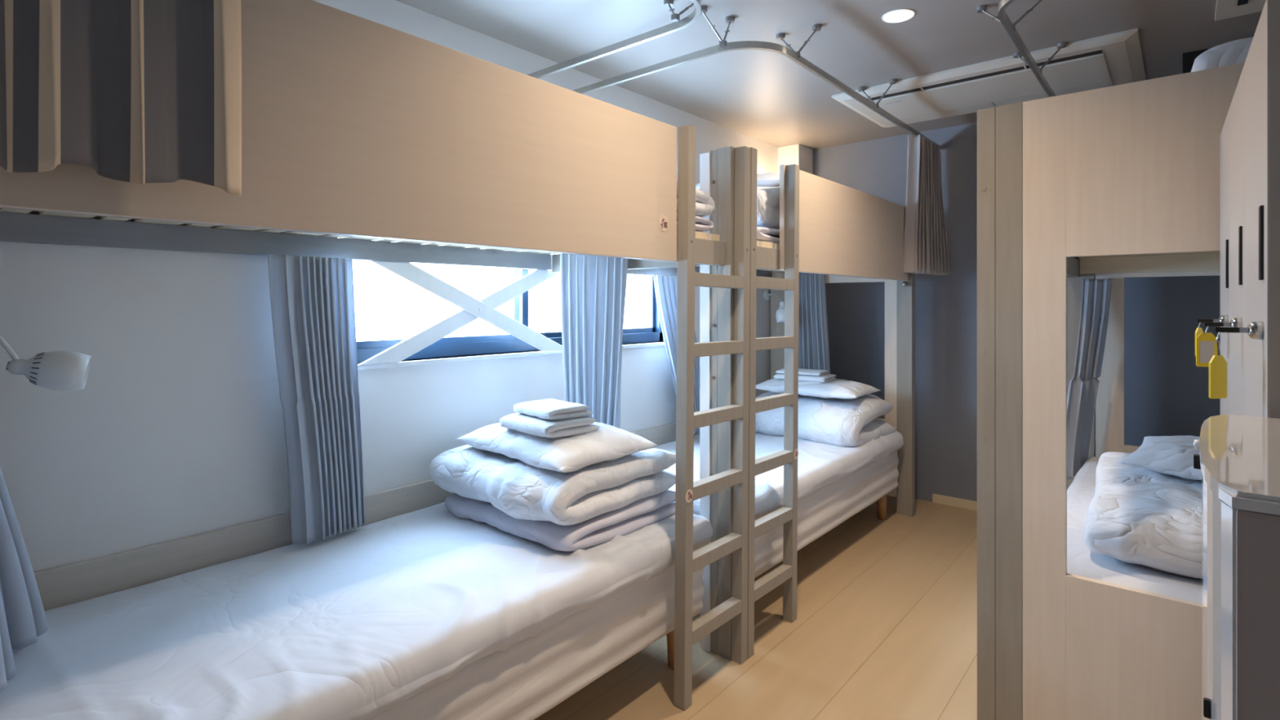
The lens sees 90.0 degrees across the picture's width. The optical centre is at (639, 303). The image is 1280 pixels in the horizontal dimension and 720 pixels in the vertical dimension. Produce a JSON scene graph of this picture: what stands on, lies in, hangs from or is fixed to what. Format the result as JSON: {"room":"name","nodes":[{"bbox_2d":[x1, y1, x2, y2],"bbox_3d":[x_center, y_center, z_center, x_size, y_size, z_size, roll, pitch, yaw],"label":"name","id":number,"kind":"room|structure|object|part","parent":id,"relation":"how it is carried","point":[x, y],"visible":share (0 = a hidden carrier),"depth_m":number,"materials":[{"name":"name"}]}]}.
{"room":"dormitory","nodes":[
{"label":"dormitory","id":0,"kind":"room"},
{"bbox_2d":[0,0,777,572],"bbox_3d":[-0.773,0.080,2.643,0.200,2.380,5.630,0,0,40],"label":"wall","id":1,"kind":"structure","parent":0,"point":[175,429],"depth_m":1.87,"materials":[{"name":"white paint"}]},
{"bbox_2d":[0,335,91,391],"bbox_3d":[-1.509,0.068,1.446,0.434,0.276,0.100,0,0,-22],"label":"reading lamp","id":2,"kind":"object","parent":1,"relation":"attached to","point":[68,371],"visible":1,"depth_m":1.47,"materials":[{"name":"white plastic"}]},
{"bbox_3d":[-1.369,0.159,1.489,0.096,0.095,0.146,0,0,40],"label":"lamp shade","id":3,"kind":"part","parent":2,"relation":"part of","materials":[{"name":"white plastic"}]},
{"bbox_2d":[33,479,452,611],"bbox_3d":[-1.026,0.873,2.176,0.018,0.395,1.990,0,0,40],"label":"board","id":4,"kind":"object","parent":1,"relation":"attached to","point":[77,582],"visible":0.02,"depth_m":1.84,"materials":[{"name":"grey wood"}]},
{"bbox_2d":[358,260,562,364],"bbox_3d":[-0.653,0.032,2.590,0.031,0.364,0.980,0,0,40],"label":"brace","id":5,"kind":"object","parent":1,"relation":"attached to","point":[473,308],"visible":0.86,"depth_m":2.52,"materials":[{"name":"paint"}]},
{"bbox_2d":[356,268,662,363],"bbox_3d":[-0.515,-0.158,2.923,0.060,0.745,1.930,0,0,40],"label":"window","id":6,"kind":"structure","parent":1,"relation":"in","point":[491,344],"depth_m":2.79,"materials":[{"name":"clear glass"}]},
{"bbox_3d":[-0.815,-0.150,2.552,0.022,0.670,0.935,0,0,40],"label":"sash","id":7,"kind":"part","parent":6,"relation":"part of","materials":[{"name":"clear glass"}]},
{"bbox_3d":[-0.233,-0.150,3.274,0.022,0.670,0.990,0,0,40],"label":"sash","id":8,"kind":"part","parent":6,"relation":"part of","materials":[{"name":"clear glass"}]},
{"bbox_2d":[357,341,665,370],"bbox_3d":[-0.485,0.224,2.897,0.121,0.018,1.970,0,0,40],"label":"trim","id":9,"kind":"structure","parent":1,"relation":"attached to","point":[528,353],"depth_m":2.59,"materials":[{"name":"paint"}]},
{"bbox_2d":[631,422,699,445],"bbox_3d":[0.262,0.873,3.693,0.018,0.395,1.890,0,0,40],"label":"board","id":10,"kind":"object","parent":1,"relation":"attached to","point":[659,435],"visible":0.02,"depth_m":3.50,"materials":[{"name":"white wood"}]},
{"bbox_2d":[762,288,784,323],"bbox_3d":[0.903,0.015,4.247,0.096,0.230,0.405,0,0,-5],"label":"reading lamp","id":11,"kind":"object","parent":1,"relation":"attached to","point":[780,315],"visible":0.78,"depth_m":4.09,"materials":[{"name":"white plastic"}]},
{"bbox_3d":[0.915,0.059,4.093,0.094,0.143,0.094,0,0,40],"label":"lamp shade","id":12,"kind":"part","parent":11,"relation":"part of","materials":[{"name":"white plastic"}]},
{"bbox_2d":[534,495,977,719],"bbox_3d":[0.449,1.300,1.672,3.320,0.060,5.930,0,0,40],"label":"floor","id":13,"kind":"structure","parent":0,"point":[885,627],"depth_m":2.37,"materials":[{"name":"beige wood"}]},
{"bbox_2d":[0,502,712,719],"bbox_3d":[-0.702,1.005,1.825,0.943,0.530,1.948,0,0,40],"label":"bed","id":14,"kind":"object","parent":13,"relation":"on","point":[429,613],"visible":0.81,"depth_m":1.57,"materials":[{"name":"white fabric"}]},
{"bbox_3d":[-0.705,0.977,1.828,0.874,0.249,1.907,0,0,40],"label":"mattress","id":15,"kind":"part","parent":14,"relation":"part of","materials":[{"name":"white fabric"}]},
{"bbox_2d":[444,489,675,551],"bbox_3d":[-0.282,0.720,2.326,0.698,0.098,0.604,0,0,40],"label":"folded blanket","id":16,"kind":"object","parent":14,"relation":"on","point":[602,528],"visible":0.3,"depth_m":2.08,"materials":[{"name":"white fabric"}]},
{"bbox_2d":[428,444,675,525],"bbox_3d":[-0.322,0.605,2.322,0.725,0.178,0.657,0,0,40],"label":"duvet","id":17,"kind":"object","parent":16,"relation":"on","point":[521,490],"visible":0.73,"depth_m":2.07,"materials":[{"name":"white fabric"}]},
{"bbox_2d":[456,422,659,472],"bbox_3d":[-0.299,0.480,2.274,0.600,0.122,0.440,1,2,43],"label":"pillow","id":18,"kind":"object","parent":17,"relation":"on","point":[571,453],"visible":0.75,"depth_m":2.11,"materials":[{"name":"white fabric"}]},
{"bbox_2d":[499,413,599,437],"bbox_3d":[-0.312,0.410,2.198,0.275,0.055,0.233,0,0,44],"label":"towel","id":19,"kind":"object","parent":18,"relation":"on","point":[534,425],"visible":0.8,"depth_m":2.11,"materials":[{"name":"white fabric"}]},
{"bbox_2d":[513,398,592,419],"bbox_3d":[-0.302,0.365,2.210,0.185,0.042,0.229,0,0,-43],"label":"towel","id":20,"kind":"object","parent":19,"relation":"on","point":[548,409],"visible":1,"depth_m":2.15,"materials":[{"name":"white fabric"}]},
{"bbox_3d":[0.120,1.181,2.240,0.060,0.178,0.060,0,0,40],"label":"leg","id":21,"kind":"part","parent":14,"relation":"part of","materials":[{"name":"orange wood"}]},
{"bbox_2d":[0,0,734,659],"bbox_3d":[-0.970,0.355,1.502,0.975,1.830,3.035,0,0,40],"label":"bunk bed","id":22,"kind":"object","parent":13,"relation":"on","point":[362,139],"visible":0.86,"depth_m":1.45,"materials":[{"name":"brown wood"}]},
{"bbox_2d":[0,466,48,691],"bbox_3d":[-1.340,0.307,1.290,0.574,0.865,0.243,0,0,40],"label":"curtain","id":23,"kind":"object","parent":22,"relation":"hanging from","point":[23,619],"visible":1,"depth_m":1.32,"materials":[{"name":"fabric"}]},
{"bbox_2d":[267,253,365,544],"bbox_3d":[-1.018,0.296,2.032,0.077,0.888,0.307,0,0,31],"label":"curtain","id":24,"kind":"object","parent":22,"relation":"hanging from","point":[312,298],"visible":1,"depth_m":2.02,"materials":[{"name":"fabric"}]},
{"bbox_3d":[-0.740,-0.346,1.038,0.020,0.427,2.625,0,0,40],"label":"guard panel","id":25,"kind":"part","parent":22,"relation":"part of","materials":[{"name":"brown wood"}]},
{"bbox_3d":[-0.657,-0.177,1.181,0.033,0.084,2.930,0,0,40],"label":"rail","id":26,"kind":"part","parent":22,"relation":"part of","materials":[{"name":"grey paint"}]},
{"bbox_2d":[560,253,628,428],"bbox_3d":[-0.198,0.251,2.630,0.384,0.949,0.077,0,0,40],"label":"curtain","id":27,"kind":"object","parent":22,"relation":"hanging from","point":[593,288],"visible":0.65,"depth_m":2.60,"materials":[{"name":"blue fabric"}]},
{"bbox_2d":[660,218,667,228],"bbox_3d":[0.075,-0.247,1.980,0.001,0.031,0.032,0,0,40],"label":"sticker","id":28,"kind":"object","parent":22,"relation":"attached to","point":[664,222],"depth_m":1.98,"materials":[{"name":"beige paper"}]},
{"bbox_2d":[676,212,713,231],"bbox_3d":[-0.063,-0.277,2.297,0.542,0.068,0.394,0,0,40],"label":"folded blanket","id":29,"kind":"object","parent":22,"relation":"on","point":[702,224],"visible":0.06,"depth_m":2.23,"materials":[{"name":"white fabric"}]},
{"bbox_2d":[676,182,715,217],"bbox_3d":[-0.085,-0.359,2.280,0.572,0.128,0.480,0,0,40],"label":"duvet","id":30,"kind":"object","parent":29,"relation":"on","point":[704,203],"visible":0.03,"depth_m":2.22,"materials":[{"name":"white fabric"}]},
{"bbox_2d":[673,124,750,710],"bbox_3d":[0.252,0.355,2.156,0.045,1.830,0.380,0,-1,40],"label":"ladder","id":31,"kind":"object","parent":22,"relation":"attached to","point":[687,632],"visible":1,"depth_m":2.08,"materials":[{"name":"grey paint"}]},
{"bbox_3d":[0.143,0.353,2.030,0.042,1.830,0.040,0,-1,40],"label":"rail","id":32,"kind":"part","parent":31,"relation":"part of","materials":[{"name":"grey paint"}]},
{"bbox_3d":[0.361,0.357,2.287,0.042,1.830,0.040,0,-1,40],"label":"rail","id":33,"kind":"part","parent":31,"relation":"part of","materials":[{"name":"grey paint"}]},
{"bbox_2d":[626,164,915,516],"bbox_3d":[0.623,0.355,3.380,0.973,1.830,2.040,0,0,40],"label":"bunk bed","id":34,"kind":"object","parent":13,"relation":"on","point":[847,234],"visible":0.54,"depth_m":3.44,"materials":[{"name":"brown wood"}]},
{"bbox_2d":[653,275,699,434],"bbox_3d":[0.237,0.286,3.504,0.097,0.868,0.459,0,0,42],"label":"curtain","id":35,"kind":"object","parent":34,"relation":"hanging from","point":[665,286],"visible":0.33,"depth_m":3.42,"materials":[{"name":"blue fabric"}]},
{"bbox_2d":[756,226,779,243],"bbox_3d":[0.469,-0.280,2.890,0.485,0.079,0.600,0,0,40],"label":"folded blanket","id":36,"kind":"object","parent":34,"relation":"on","point":[765,234],"visible":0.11,"depth_m":2.59,"materials":[{"name":"white fabric"}]},
{"bbox_2d":[756,186,779,229],"bbox_3d":[0.490,-0.409,2.999,0.576,0.217,0.723,0,0,40],"label":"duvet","id":37,"kind":"object","parent":36,"relation":"on","point":[767,197],"visible":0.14,"depth_m":2.63,"materials":[{"name":"white fabric"}]},
{"bbox_2d":[695,172,779,189],"bbox_3d":[0.517,-0.557,3.050,0.520,0.109,0.399,0,0,32],"label":"pillow","id":38,"kind":"object","parent":37,"relation":"on","point":[770,179],"visible":0.12,"depth_m":2.82,"materials":[{"name":"white fabric"}]},
{"bbox_2d":[746,146,799,657],"bbox_3d":[0.502,0.355,2.451,0.045,1.830,0.379,0,-1,40],"label":"ladder","id":39,"kind":"object","parent":34,"relation":"attached to","point":[785,573],"visible":0.85,"depth_m":2.52,"materials":[{"name":"grey paint"}]},
{"bbox_3d":[0.391,0.353,2.323,0.042,1.830,0.040,0,-1,40],"label":"rail","id":40,"kind":"part","parent":39,"relation":"part of","materials":[{"name":"grey paint"}]},
{"bbox_3d":[0.609,0.357,2.580,0.042,1.830,0.040,0,-1,40],"label":"rail","id":41,"kind":"part","parent":39,"relation":"part of","materials":[{"name":"grey paint"}]},
{"bbox_2d":[798,272,830,373],"bbox_3d":[1.104,0.253,4.163,0.304,0.915,0.071,0,0,40],"label":"curtain","id":42,"kind":"object","parent":34,"relation":"hanging from","point":[813,335],"visible":0.48,"depth_m":4.14,"materials":[{"name":"blue fabric"}]},
{"bbox_3d":[0.970,-0.177,3.097,0.033,0.084,1.903,0,0,40],"label":"rail","id":43,"kind":"part","parent":34,"relation":"part of","materials":[{"name":"grey paint"}]},
{"bbox_3d":[1.234,0.320,4.149,0.851,1.700,0.022,0,0,40],"label":"panel","id":44,"kind":"part","parent":34,"relation":"part of","materials":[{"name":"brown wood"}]},
{"bbox_3d":[1.064,-0.346,3.163,0.020,0.427,1.520,0,0,40],"label":"guard panel","id":45,"kind":"part","parent":34,"relation":"part of","materials":[{"name":"brown wood"}]},
{"bbox_3d":[1.576,-0.115,3.806,0.028,0.028,0.046,0,0,40],"label":"chrome knob","id":46,"kind":"part","parent":34,"relation":"part of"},
{"bbox_3d":[1.600,0.400,3.853,0.089,1.740,0.055,0,0,40],"label":"post","id":47,"kind":"part","parent":34,"relation":"part of","materials":[{"name":"grey paint"}]},
{"bbox_2d":[653,430,903,578],"bbox_3d":[0.626,1.005,3.386,0.933,0.530,1.882,0,0,40],"label":"bed","id":48,"kind":"object","parent":13,"relation":"on","point":[835,483],"visible":0.23,"depth_m":3.09,"materials":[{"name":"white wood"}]},
{"bbox_2d":[755,391,896,446],"bbox_3d":[1.040,0.669,3.759,0.718,0.267,0.648,0,0,40],"label":"duvet","id":49,"kind":"object","parent":48,"relation":"on","point":[841,422],"visible":0.64,"depth_m":3.49,"materials":[{"name":"white fabric"}]},
{"bbox_2d":[755,378,879,399],"bbox_3d":[1.023,0.483,3.723,0.620,0.098,0.420,1,1,37],"label":"pillow","id":50,"kind":"object","parent":49,"relation":"on","point":[837,388],"visible":0.75,"depth_m":3.56,"materials":[{"name":"white fabric"}]},
{"bbox_2d":[773,373,835,382],"bbox_3d":[0.964,0.429,3.732,0.306,0.037,0.215,0,0,36],"label":"towel","id":51,"kind":"object","parent":50,"relation":"on","point":[828,377],"visible":0.62,"depth_m":3.63,"materials":[{"name":"white fabric"}]},
{"bbox_2d":[775,368,829,376],"bbox_3d":[0.952,0.401,3.748,0.265,0.023,0.188,0,0,34],"label":"towel","id":52,"kind":"object","parent":51,"relation":"on","point":[801,371],"visible":0.7,"depth_m":3.69,"materials":[{"name":"white fabric"}]},
{"bbox_3d":[0.624,0.978,3.390,0.879,0.249,1.835,0,0,40],"label":"mattress","id":53,"kind":"part","parent":48,"relation":"part of","materials":[{"name":"white fabric"}]},
{"bbox_3d":[1.426,1.181,3.774,0.060,0.178,0.060,0,0,40],"label":"leg","id":54,"kind":"part","parent":48,"relation":"part of","materials":[{"name":"orange wood"}]},
{"bbox_2d":[977,62,1244,719],"bbox_3d":[2.054,0.355,2.220,1.171,1.830,1.956,0,0,40],"label":"bunk bed","id":55,"kind":"object","parent":13,"relation":"on","point":[1118,182],"visible":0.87,"depth_m":1.74,"materials":[{"name":"brown wood"}]},
{"bbox_3d":[1.635,-0.177,2.571,0.032,0.084,1.852,0,0,40],"label":"rail","id":56,"kind":"part","parent":55,"relation":"part of","materials":[{"name":"grey paint"}]},
{"bbox_3d":[2.267,0.355,3.287,0.114,1.830,0.055,0,0,40],"label":"post","id":57,"kind":"part","parent":55,"relation":"part of","materials":[{"name":"grey paint"}]},
{"bbox_2d":[1066,278,1111,479],"bbox_3d":[2.134,0.360,3.130,0.320,0.960,0.115,0,0,-16],"label":"curtain","id":58,"kind":"object","parent":55,"relation":"hanging from","point":[1082,388],"visible":0.9,"depth_m":3.13,"materials":[{"name":"fabric"}]},
{"bbox_3d":[2.693,0.320,2.910,1.020,1.700,0.022,0,0,40],"label":"panel","id":59,"kind":"part","parent":55,"relation":"part of","materials":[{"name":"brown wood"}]},
{"bbox_2d":[1191,36,1253,71],"bbox_3d":[1.829,-0.470,1.682,0.600,0.461,0.738,0,0,40],"label":"duvet","id":60,"kind":"object","parent":55,"relation":"on","point":[1236,51],"visible":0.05,"depth_m":1.59,"materials":[{"name":"white fabric"}]},
{"bbox_2d":[1066,456,1201,603],"bbox_3d":[2.023,1.005,2.211,0.994,0.529,1.832,0,0,40],"label":"bed","id":61,"kind":"object","parent":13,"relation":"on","point":[1082,561],"visible":0.15,"depth_m":1.84,"materials":[{"name":"white fabric"}]},
{"bbox_2d":[1084,451,1201,578],"bbox_3d":[1.865,0.666,1.991,0.750,0.200,0.986,0,0,38],"label":"duvet","id":62,"kind":"object","parent":61,"relation":"on","point":[1136,515],"visible":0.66,"depth_m":1.83,"materials":[{"name":"white fabric"}]},
{"bbox_2d":[1116,435,1201,479],"bbox_3d":[1.946,0.521,2.099,0.419,0.108,0.541,0,0,-42],"label":"pillow","id":63,"kind":"object","parent":62,"relation":"on","point":[1167,455],"visible":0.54,"depth_m":2.12,"materials":[{"name":"white fabric"}]},
{"bbox_2d":[1193,413,1279,719],"bbox_3d":[0.745,0.694,0.485,0.492,1.113,0.448,0,0,40],"label":"cabinet","id":64,"kind":"object","parent":13,"relation":"on","point":[1237,460],"visible":1,"depth_m":0.47,"materials":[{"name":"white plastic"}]},
{"bbox_3d":[0.577,0.696,0.632,0.034,1.089,0.431,0,0,42],"label":"door","id":65,"kind":"part","parent":64,"relation":"part of","materials":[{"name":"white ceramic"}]},
{"bbox_2d":[1218,0,1279,418],"bbox_3d":[1.198,0.443,0.988,0.434,1.655,0.850,0,0,39],"label":"locker","id":66,"kind":"object","parent":13,"relation":"on","point":[1250,135],"visible":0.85,"depth_m":0.91,"materials":[{"name":"beige wood"}]},
{"bbox_2d":[1195,319,1218,355],"bbox_3d":[1.135,0.069,1.282,0.043,0.074,0.022,0,0,23],"label":"key","id":67,"kind":"object","parent":66,"relation":"attached to","point":[1198,331],"visible":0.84,"depth_m":1.28,"materials":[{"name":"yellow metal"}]},
{"bbox_2d":[1195,322,1230,367],"bbox_3d":[0.953,0.069,1.061,0.048,0.074,0.014,0,0,40],"label":"key","id":68,"kind":"object","parent":66,"relation":"attached to","point":[1206,345],"visible":0.98,"depth_m":1.07,"materials":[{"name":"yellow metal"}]},
{"bbox_3d":[0.965,0.035,1.051,0.017,0.007,0.002,0,0,40],"label":"blade","id":69,"kind":"part","parent":68,"relation":"part of","materials":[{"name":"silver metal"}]},
{"bbox_3d":[1.227,0.425,1.331,0.017,1.610,0.279,0,0,39],"label":"door","id":70,"kind":"part","parent":66,"relation":"part of","materials":[{"name":"beige wood"}]},
{"bbox_3d":[1.158,-0.077,1.259,0.008,0.095,0.018,0,0,39],"label":"handle","id":71,"kind":"part","parent":66,"relation":"part of","materials":[{"name":"black plastic"}]},
{"bbox_2d":[1208,327,1248,398],"bbox_3d":[0.776,0.079,0.844,0.045,0.094,0.019,0,0,26],"label":"key","id":72,"kind":"object","parent":66,"relation":"attached to","point":[1217,364],"visible":1,"depth_m":0.85,"materials":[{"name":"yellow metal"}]},
{"bbox_3d":[0.767,0.059,0.848,0.004,0.019,0.002,0,0,40],"label":"chain","id":73,"kind":"part","parent":72,"relation":"part of","materials":[{"name":"silver metal"}]},
{"bbox_3d":[0.786,0.035,0.832,0.017,0.007,0.002,0,0,40],"label":"blade","id":74,"kind":"part","parent":72,"relation":"part of","materials":[{"name":"silver metal"}]},
{"bbox_3d":[1.048,0.425,1.112,0.017,1.610,0.279,0,0,39],"label":"door","id":75,"kind":"part","parent":66,"relation":"part of","materials":[{"name":"beige wood"}]},
{"bbox_3d":[0.979,-0.077,1.040,0.008,0.095,0.018,0,0,39],"label":"handle","id":76,"kind":"part","parent":66,"relation":"part of","materials":[{"name":"black plastic"}]},
{"bbox_3d":[0.799,-0.077,0.821,0.008,0.095,0.018,0,0,39],"label":"handle","id":77,"kind":"part","parent":66,"relation":"part of","materials":[{"name":"black plastic"}]},
{"bbox_3d":[0.869,0.425,0.893,0.017,1.610,0.279,0,0,39],"label":"door","id":78,"kind":"part","parent":66,"relation":"part of","materials":[{"name":"beige wood"}]},
{"bbox_2d":[777,143,813,174],"bbox_3d":[1.115,0.080,4.589,0.161,2.380,0.220,0,0,40],"label":"wall pillar","id":79,"kind":"structure","parent":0,"point":[798,154],"depth_m":4.52,"materials":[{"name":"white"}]},
{"bbox_2d":[395,0,1262,149],"bbox_3d":[0.449,-1.150,1.672,3.320,0.080,5.930,0,0,40],"label":"ceiling","id":80,"kind":"structure","parent":0,"point":[766,96],"depth_m":2.67,"materials":[{"name":"white paint"}]},
{"bbox_2d":[527,0,704,79],"bbox_3d":[-0.572,-1.038,1.290,0.904,0.142,2.903,0,0,20],"label":"rail","id":81,"kind":"object","parent":80,"relation":"attached to","point":[677,24],"visible":1,"depth_m":2.38,"materials":[{"name":"metal"}]},
{"bbox_2d":[0,0,241,195],"bbox_3d":[-0.776,-0.570,0.893,0.050,0.793,0.391,0,0,40],"label":"curtain","id":82,"kind":"object","parent":81,"relation":"hanging from","point":[139,91],"visible":1,"depth_m":0.93,"materials":[{"name":"grey fabric"}]},
{"bbox_2d":[572,5,940,147],"bbox_3d":[0.967,-1.038,3.139,2.471,0.142,0.872,0,0,-25],"label":"rail","id":83,"kind":"object","parent":80,"relation":"attached to","point":[723,46],"visible":0.99,"depth_m":2.64,"materials":[{"name":"metal"}]},
{"bbox_2d":[903,133,950,275],"bbox_3d":[1.714,-0.572,3.833,0.498,0.789,0.103,0,0,-44],"label":"curtain","id":84,"kind":"object","parent":83,"relation":"hanging from","point":[925,239],"visible":1,"depth_m":3.74,"materials":[{"name":"grey fabric"}]},
{"bbox_2d":[881,8,915,22],"bbox_3d":[0.997,-1.108,2.469,0.122,0.004,0.122,0,0,40],"label":"recessed light","id":85,"kind":"object","parent":80,"relation":"in","point":[901,15],"visible":1,"depth_m":2.46,"materials":[{"name":"white plastic"}]},
{"bbox_2d":[884,9,911,22],"bbox_3d":[0.997,-1.107,2.469,0.098,0.004,0.098,0,0,0],"label":"diffuser","id":86,"kind":"object","parent":85,"relation":"attached to","point":[897,15],"depth_m":2.46,"materials":[{"name":"white plastic"}]},
{"bbox_2d":[831,27,1146,127],"bbox_3d":[1.758,-1.089,3.284,1.290,0.040,0.758,0,0,40],"label":"air conditioner","id":87,"kind":"object","parent":80,"relation":"attached to","point":[1115,59],"visible":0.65,"depth_m":3.11,"materials":[{"name":"beige plastic"}]},
{"bbox_3d":[1.728,-1.075,3.254,1.053,0.011,0.403,0,0,40],"label":"intake panel","id":88,"kind":"part","parent":87,"relation":"part of","materials":[{"name":"beige plastic"}]},
{"bbox_2d":[976,0,1066,97],"bbox_3d":[1.750,-1.038,2.570,0.900,0.142,2.314,0,0,13],"label":"rail","id":89,"kind":"object","parent":80,"relation":"attached to","point":[1002,17],"visible":0.99,"depth_m":2.40,"materials":[{"name":"metal"}]},
{"bbox_2d":[1182,48,1208,73],"bbox_3d":[2.459,-1.065,2.833,0.088,0.089,0.058,0,0,40],"label":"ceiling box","id":90,"kind":"object","parent":80,"relation":"attached to","point":[1188,59],"visible":0.44,"depth_m":2.83,"materials":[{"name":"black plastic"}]},
{"bbox_2d":[1214,0,1266,21],"bbox_3d":[2.155,-1.099,2.158,0.308,0.022,0.580,0,0,40],"label":"panel","id":91,"kind":"object","parent":80,"relation":"attached to","point":[1224,9],"visible":0.94,"depth_m":2.36,"materials":[{"name":"beige plastic"}]},
{"bbox_2d":[812,122,1220,502],"bbox_3d":[2.277,0.080,3.826,3.320,2.380,0.120,0,0,40],"label":"wall","id":92,"kind":"structure","parent":0,"point":[1166,393],"depth_m":4.00,"materials":[{"name":"blue"}]},
{"bbox_2d":[932,493,977,511],"bbox_3d":[2.200,1.242,3.804,0.870,0.055,0.012,0,0,40],"label":"baseboard","id":93,"kind":"structure","parent":92,"relation":"attached to","point":[939,499],"depth_m":4.00,"materials":[{"name":"beige wood"}]}
]}

